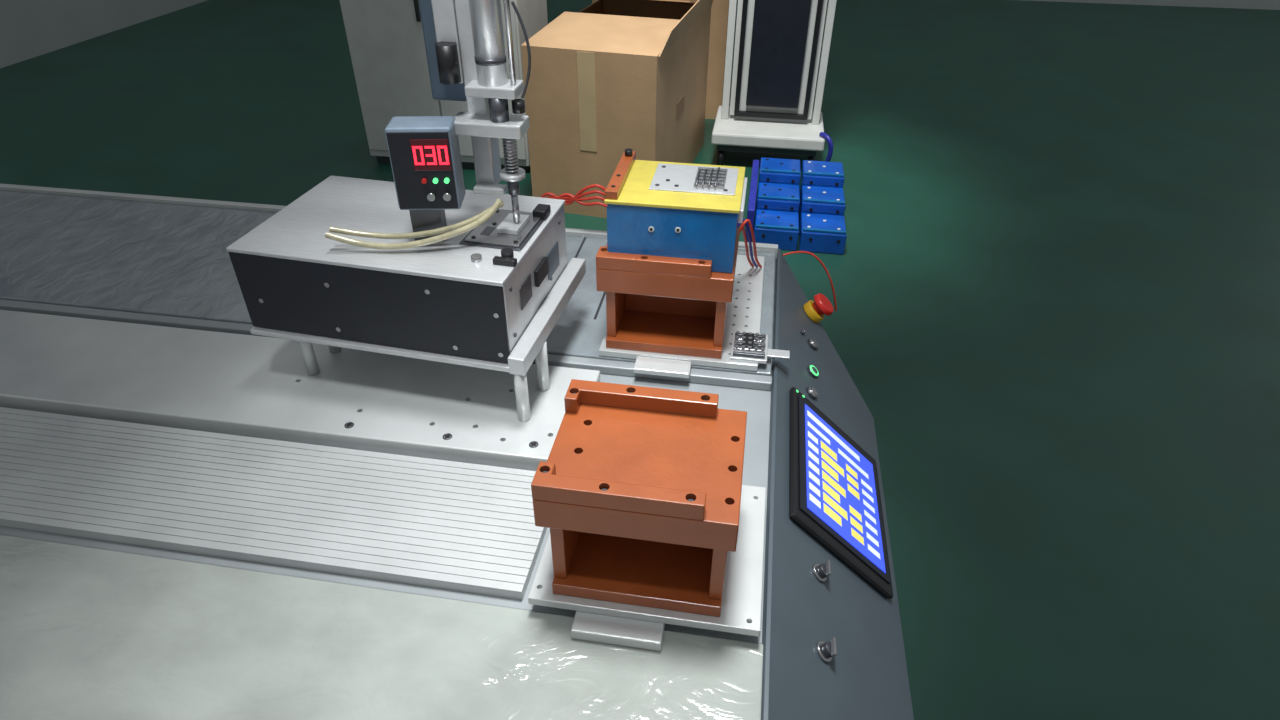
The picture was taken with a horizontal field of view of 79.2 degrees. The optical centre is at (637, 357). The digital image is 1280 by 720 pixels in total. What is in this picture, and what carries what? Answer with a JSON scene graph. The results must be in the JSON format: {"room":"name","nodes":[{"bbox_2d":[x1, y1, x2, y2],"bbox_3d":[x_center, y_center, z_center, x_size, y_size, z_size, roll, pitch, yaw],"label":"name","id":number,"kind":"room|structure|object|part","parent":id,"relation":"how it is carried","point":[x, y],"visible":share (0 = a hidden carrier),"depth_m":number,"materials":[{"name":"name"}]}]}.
{"room":"workspace","nodes":[
{"label":"workspace","id":0,"kind":"room"},
{"bbox_2d":[0,0,206,67],"bbox_3d":[-4.592,-2.888,3.292,0.100,3.800,10.100,6,36,7],"label":"wall","id":1,"kind":"structure","parent":0,"point":[29,29],"depth_m":5.72,"materials":[{"name":"paint"}]},
{"bbox_2d":[0,0,1279,719],"bbox_3d":[0.946,-1.035,4.066,11.000,0.050,11.000,6,36,7],"label":"floor","id":2,"kind":"structure","parent":0,"point":[1056,279],"depth_m":3.13,"materials":[{"name":"green paint"}]},
{"bbox_2d":[0,184,777,719],"bbox_3d":[-0.698,0.407,1.293,1.740,0.798,1.362,6,36,7],"label":"workbench","id":3,"kind":"object","parent":2,"relation":"on","point":[197,523],"visible":0.82,"depth_m":0.95,"materials":[{"name":"grey metal"}]},
{"bbox_3d":[-0.804,0.014,1.181,1.482,0.026,0.202,6,36,7],"label":"milled plate","id":4,"kind":"part","parent":3,"relation":"part of","materials":[{"name":"metal"}]},
{"bbox_3d":[-0.766,0.360,0.728,1.740,0.019,0.486,6,36,7],"label":"film panel","id":5,"kind":"part","parent":3,"relation":"part of","materials":[{"name":"plastic"}]},
{"bbox_3d":[-0.588,-0.290,1.611,1.740,0.026,0.016,6,36,7],"label":"bed trim","id":6,"kind":"part","parent":3,"relation":"part of","materials":[{"name":"metal"}]},
{"bbox_2d":[226,176,585,421],"bbox_3d":[-0.315,-0.130,1.131,0.414,0.272,0.285,8,36,11],"label":"machine","id":7,"kind":"object","parent":3,"relation":"on","point":[340,265],"depth_m":1.03,"materials":[{"name":"silver metal"}]},
{"bbox_2d":[385,116,464,240],"bbox_3d":[-0.270,-0.229,1.006,0.080,0.158,0.071,-1,35,-2],"label":"controller","id":8,"kind":"object","parent":7,"relation":"on","point":[424,151],"visible":0.96,"depth_m":0.97,"materials":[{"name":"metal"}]},
{"bbox_3d":[-0.269,-0.234,0.968,0.074,0.100,0.003,-1,35,-3],"label":"panel","id":9,"kind":"part","parent":8,"relation":"part of","materials":[{"name":"black plastic"}]},
{"bbox_3d":[-0.263,-0.205,0.984,0.010,0.010,0.006,-1,35,-2],"label":"panel knob","id":10,"kind":"part","parent":8,"relation":"part of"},
{"bbox_3d":[-0.243,-0.205,0.984,0.010,0.010,0.006,-1,35,-2],"label":"panel knob","id":11,"kind":"part","parent":8,"relation":"part of","materials":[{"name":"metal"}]},
{"bbox_2d":[528,485,765,650],"bbox_3d":[0.019,0.225,0.887,0.246,0.026,0.232,6,36,7],"label":"plate","id":12,"kind":"object","parent":3,"relation":"on","point":[636,626],"visible":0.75,"depth_m":0.82,"materials":[{"name":"metal"}]},
{"bbox_2d":[531,379,746,616],"bbox_3d":[0.009,0.147,0.839,0.200,0.157,0.174,6,36,7],"label":"fixture block","id":13,"kind":"object","parent":12,"relation":"on","point":[637,491],"visible":1,"depth_m":0.81,"materials":[{"name":"metal"}]},
{"bbox_3d":[-0.018,0.128,0.747,0.167,0.020,0.034,6,36,7],"label":"rail","id":14,"kind":"part","parent":13,"relation":"part of","materials":[{"name":"orange metal"}]},
{"bbox_3d":[0.011,0.204,0.879,0.179,0.016,0.174,6,36,7],"label":"plate","id":15,"kind":"part","parent":13,"relation":"part of","materials":[{"name":"orange metal"}]},
{"bbox_3d":[0.009,0.114,0.817,0.200,0.038,0.171,6,36,7],"label":"plate","id":16,"kind":"part","parent":13,"relation":"part of","materials":[{"name":"orange metal"}]},
{"bbox_3d":[0.004,0.050,0.857,0.167,0.020,0.036,6,36,7],"label":"rail","id":17,"kind":"part","parent":13,"relation":"part of","materials":[{"name":"orange metal"}]},
{"bbox_2d":[599,254,764,377],"bbox_3d":[0.086,-0.087,1.313,0.245,0.012,0.389,6,36,7],"label":"plate","id":18,"kind":"object","parent":3,"relation":"on","point":[744,311],"visible":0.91,"depth_m":1.22,"materials":[{"name":"metal"}]},
{"bbox_2d":[596,228,739,358],"bbox_3d":[0.050,-0.121,1.215,0.200,0.157,0.174,6,36,7],"label":"fixture block","id":19,"kind":"object","parent":18,"relation":"on","point":[656,304],"visible":0.55,"depth_m":1.17,"materials":[{"name":"metal"}]},
{"bbox_3d":[0.024,-0.140,1.123,0.167,0.020,0.034,6,36,7],"label":"rail","id":20,"kind":"part","parent":19,"relation":"part of","materials":[{"name":"orange metal"}]},
{"bbox_3d":[0.052,-0.063,1.255,0.179,0.016,0.174,6,36,7],"label":"plate","id":21,"kind":"part","parent":19,"relation":"part of","materials":[{"name":"orange metal"}]},
{"bbox_3d":[0.051,-0.154,1.193,0.200,0.038,0.171,6,36,7],"label":"plate","id":22,"kind":"part","parent":19,"relation":"part of","materials":[{"name":"orange metal"}]},
{"bbox_2d":[604,148,747,272],"bbox_3d":[0.061,-0.225,1.156,0.194,0.121,0.164,6,36,7],"label":"enclosure","id":23,"kind":"object","parent":19,"relation":"on","point":[655,208],"visible":0.98,"depth_m":1.10,"materials":[{"name":"metal"}]},
{"bbox_3d":[-0.014,-0.315,1.184,0.012,0.009,0.012,6,36,7],"label":"clamp knob","id":24,"kind":"part","parent":23,"relation":"part of","materials":[{"name":"black plastic"}]},
{"bbox_3d":[0.084,-0.265,1.143,0.123,0.002,0.100,6,36,7],"label":"recess plate","id":25,"kind":"part","parent":23,"relation":"part of","materials":[{"name":"metal"}]},
{"bbox_2d":[730,331,789,363],"bbox_3d":[0.190,-0.018,1.195,0.090,0.014,0.072,6,36,7],"label":"block","id":26,"kind":"object","parent":18,"relation":"on","point":[745,347],"visible":1,"depth_m":1.18,"materials":[{"name":"metal"}]},
{"bbox_2d":[541,184,836,310],"bbox_3d":[0.068,-0.181,1.442,0.644,0.273,0.204,6,36,7],"label":"wire bundle","id":27,"kind":"object","parent":3,"relation":"on","point":[569,198],"visible":0.65,"depth_m":1.47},
{"bbox_2d":[340,0,547,172],"bbox_3d":[-0.903,-1.691,3.632,0.830,1.500,0.540,6,36,7],"label":"storage cabinet","id":28,"kind":"object","parent":2,"relation":"on","point":[386,43],"visible":0.31,"depth_m":3.61,"materials":[{"name":"metal"}]},
{"bbox_3d":[-1.144,-1.600,3.449,0.400,1.400,0.014,6,36,7],"label":"door","id":29,"kind":"part","parent":28,"relation":"part of","materials":[{"name":"grey metal"}]},
{"bbox_3d":[-0.979,-1.587,3.398,0.020,0.200,0.020,6,36,7],"label":"handle","id":30,"kind":"part","parent":28,"relation":"part of","materials":[{"name":"metal"}]},
{"bbox_3d":[-0.739,-1.560,3.397,0.400,1.400,0.014,6,36,7],"label":"door","id":31,"kind":"part","parent":28,"relation":"part of","materials":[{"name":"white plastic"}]},
{"bbox_2d":[521,0,712,217],"bbox_3d":[-0.043,-1.245,3.601,0.596,0.820,1.022,10,37,13],"label":"cardboard box","id":32,"kind":"object","parent":2,"relation":"on","point":[607,78],"visible":0.87,"depth_m":3.24,"materials":[{"name":"brown cardboard"}]},
{"bbox_2d":[592,0,728,118],"bbox_3d":[0.195,-2.012,4.638,0.781,0.870,0.802,6,36,7],"label":"cardboard box","id":33,"kind":"object","parent":2,"relation":"on","point":[718,22],"visible":0.03,"depth_m":4.32,"materials":[{"name":"brown cardboard"}]},
{"bbox_2d":[711,0,836,164],"bbox_3d":[0.696,-1.749,3.557,0.594,1.700,0.462,6,36,7],"label":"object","id":34,"kind":"object","parent":2,"relation":"on","point":[777,48],"visible":0.93,"depth_m":3.79,"materials":[{"name":"white metal"}]},
{"bbox_3d":[0.506,-1.736,3.598,0.023,1.170,0.028,6,36,7],"label":"black panel frame","id":35,"kind":"part","parent":34,"relation":"part of","materials":[{"name":"plastic"}]},
{"bbox_2d":[711,106,824,156],"bbox_3d":[0.670,-1.168,3.982,0.550,0.100,0.450,6,36,7],"label":"tray","id":36,"kind":"object","parent":34,"relation":"on","point":[730,132],"depth_m":3.83,"materials":[{"name":"metal"}]},
{"bbox_3d":[0.673,-1.232,3.923,0.368,0.023,0.028,6,36,7],"label":"black panel frame","id":37,"kind":"part","parent":34,"relation":"part of","materials":[{"name":"plastic"}]},
{"bbox_3d":[0.678,-1.731,3.567,0.260,1.140,0.028,6,36,7],"label":"black panel","id":38,"kind":"part","parent":34,"relation":"part of","materials":[{"name":"black glass"}]},
{"bbox_3d":[0.847,-1.702,3.554,0.023,1.170,0.028,6,36,7],"label":"black panel frame","id":39,"kind":"part","parent":34,"relation":"part of","materials":[{"name":"plastic"}]},
{"bbox_2d":[745,157,846,254],"bbox_3d":[0.687,-0.681,3.366,0.405,0.182,0.592,6,36,7],"label":"boxes","id":40,"kind":"object","parent":2,"relation":"on","point":[808,203],"visible":0.99,"depth_m":3.28,"materials":[{"name":"plastic"}]},
{"bbox_3d":[0.579,-0.538,3.243,0.180,0.090,0.190,6,36,7],"label":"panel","id":41,"kind":"part","parent":40,"relation":"part of","materials":[{"name":"blue plastic"}]},
{"bbox_3d":[0.611,-0.668,3.392,0.180,0.130,0.190,6,36,7],"label":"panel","id":42,"kind":"part","parent":40,"relation":"part of","materials":[{"name":"blue plastic"}]},
{"bbox_3d":[0.643,-0.799,3.542,0.180,0.170,0.190,6,36,7],"label":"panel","id":43,"kind":"part","parent":40,"relation":"part of","materials":[{"name":"blue plastic"}]},
{"bbox_3d":[0.830,-0.780,3.518,0.180,0.170,0.190,6,36,7],"label":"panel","id":44,"kind":"part","parent":40,"relation":"part of","materials":[{"name":"blue plastic"}]},
{"bbox_3d":[0.798,-0.650,3.368,0.180,0.130,0.190,6,36,7],"label":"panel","id":45,"kind":"part","parent":40,"relation":"part of","materials":[{"name":"blue plastic"}]},
{"bbox_3d":[0.766,-0.519,3.219,0.180,0.090,0.190,6,36,7],"label":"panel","id":46,"kind":"part","parent":40,"relation":"part of","materials":[{"name":"blue plastic"}]},
{"bbox_2d":[761,249,913,719],"bbox_3d":[0.254,0.505,1.181,0.192,0.780,1.375,6,36,7],"label":"console","id":47,"kind":"object","parent":2,"relation":"on","point":[833,643],"depth_m":0.99,"materials":[{"name":"metal"}]},
{"bbox_3d":[0.168,0.189,0.973,0.006,0.025,1.375,6,36,7],"label":"trim","id":48,"kind":"part","parent":47,"relation":"part of","materials":[{"name":"metal"}]},
{"bbox_3d":[0.332,-0.092,1.422,0.055,0.054,0.046,9,36,12],"label":"emergency stop button","id":49,"kind":"part","parent":47,"relation":"part of","materials":[{"name":"red plastic"}]},
{"bbox_2d":[812,559,830,581],"bbox_3d":[0.223,0.260,0.942,0.022,0.022,0.024,6,36,7],"label":"switch","id":50,"kind":"object","parent":47,"relation":"attached to","point":[821,571],"depth_m":0.94,"materials":[{"name":"metal"}]},
{"bbox_2d":[816,637,836,662],"bbox_3d":[0.208,0.324,0.856,0.022,0.022,0.024,6,36,7],"label":"switch","id":51,"kind":"object","parent":47,"relation":"attached to","point":[826,648],"depth_m":0.85,"materials":[{"name":"metal"}]},
{"bbox_2d":[1024,0,1279,9],"bbox_3d":[1.687,-5.204,6.610,11.000,3.800,0.100,6,36,7],"label":"wall","id":52,"kind":"structure","parent":0,"point":[1241,4],"depth_m":7.20,"materials":[{"name":"paint"}]},
{"bbox_3d":[-0.857,-0.607,0.972,1.209,0.100,0.050,6,36,7],"label":"beam","id":53,"kind":"structure","parent":0,"visible":0},
{"bbox_2d":[418,0,530,222],"bbox_3d":[-0.194,-0.413,0.947,0.143,0.499,0.114,6,36,7],"label":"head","id":54,"kind":"object","parent":53,"relation":"attached to","point":[464,39],"visible":1,"depth_m":0.95},
{"bbox_3d":[-0.152,-0.465,0.861,0.007,0.315,0.007,6,36,7],"label":"guide rod","id":55,"kind":"part","parent":54,"relation":"part of","materials":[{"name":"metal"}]}
]}

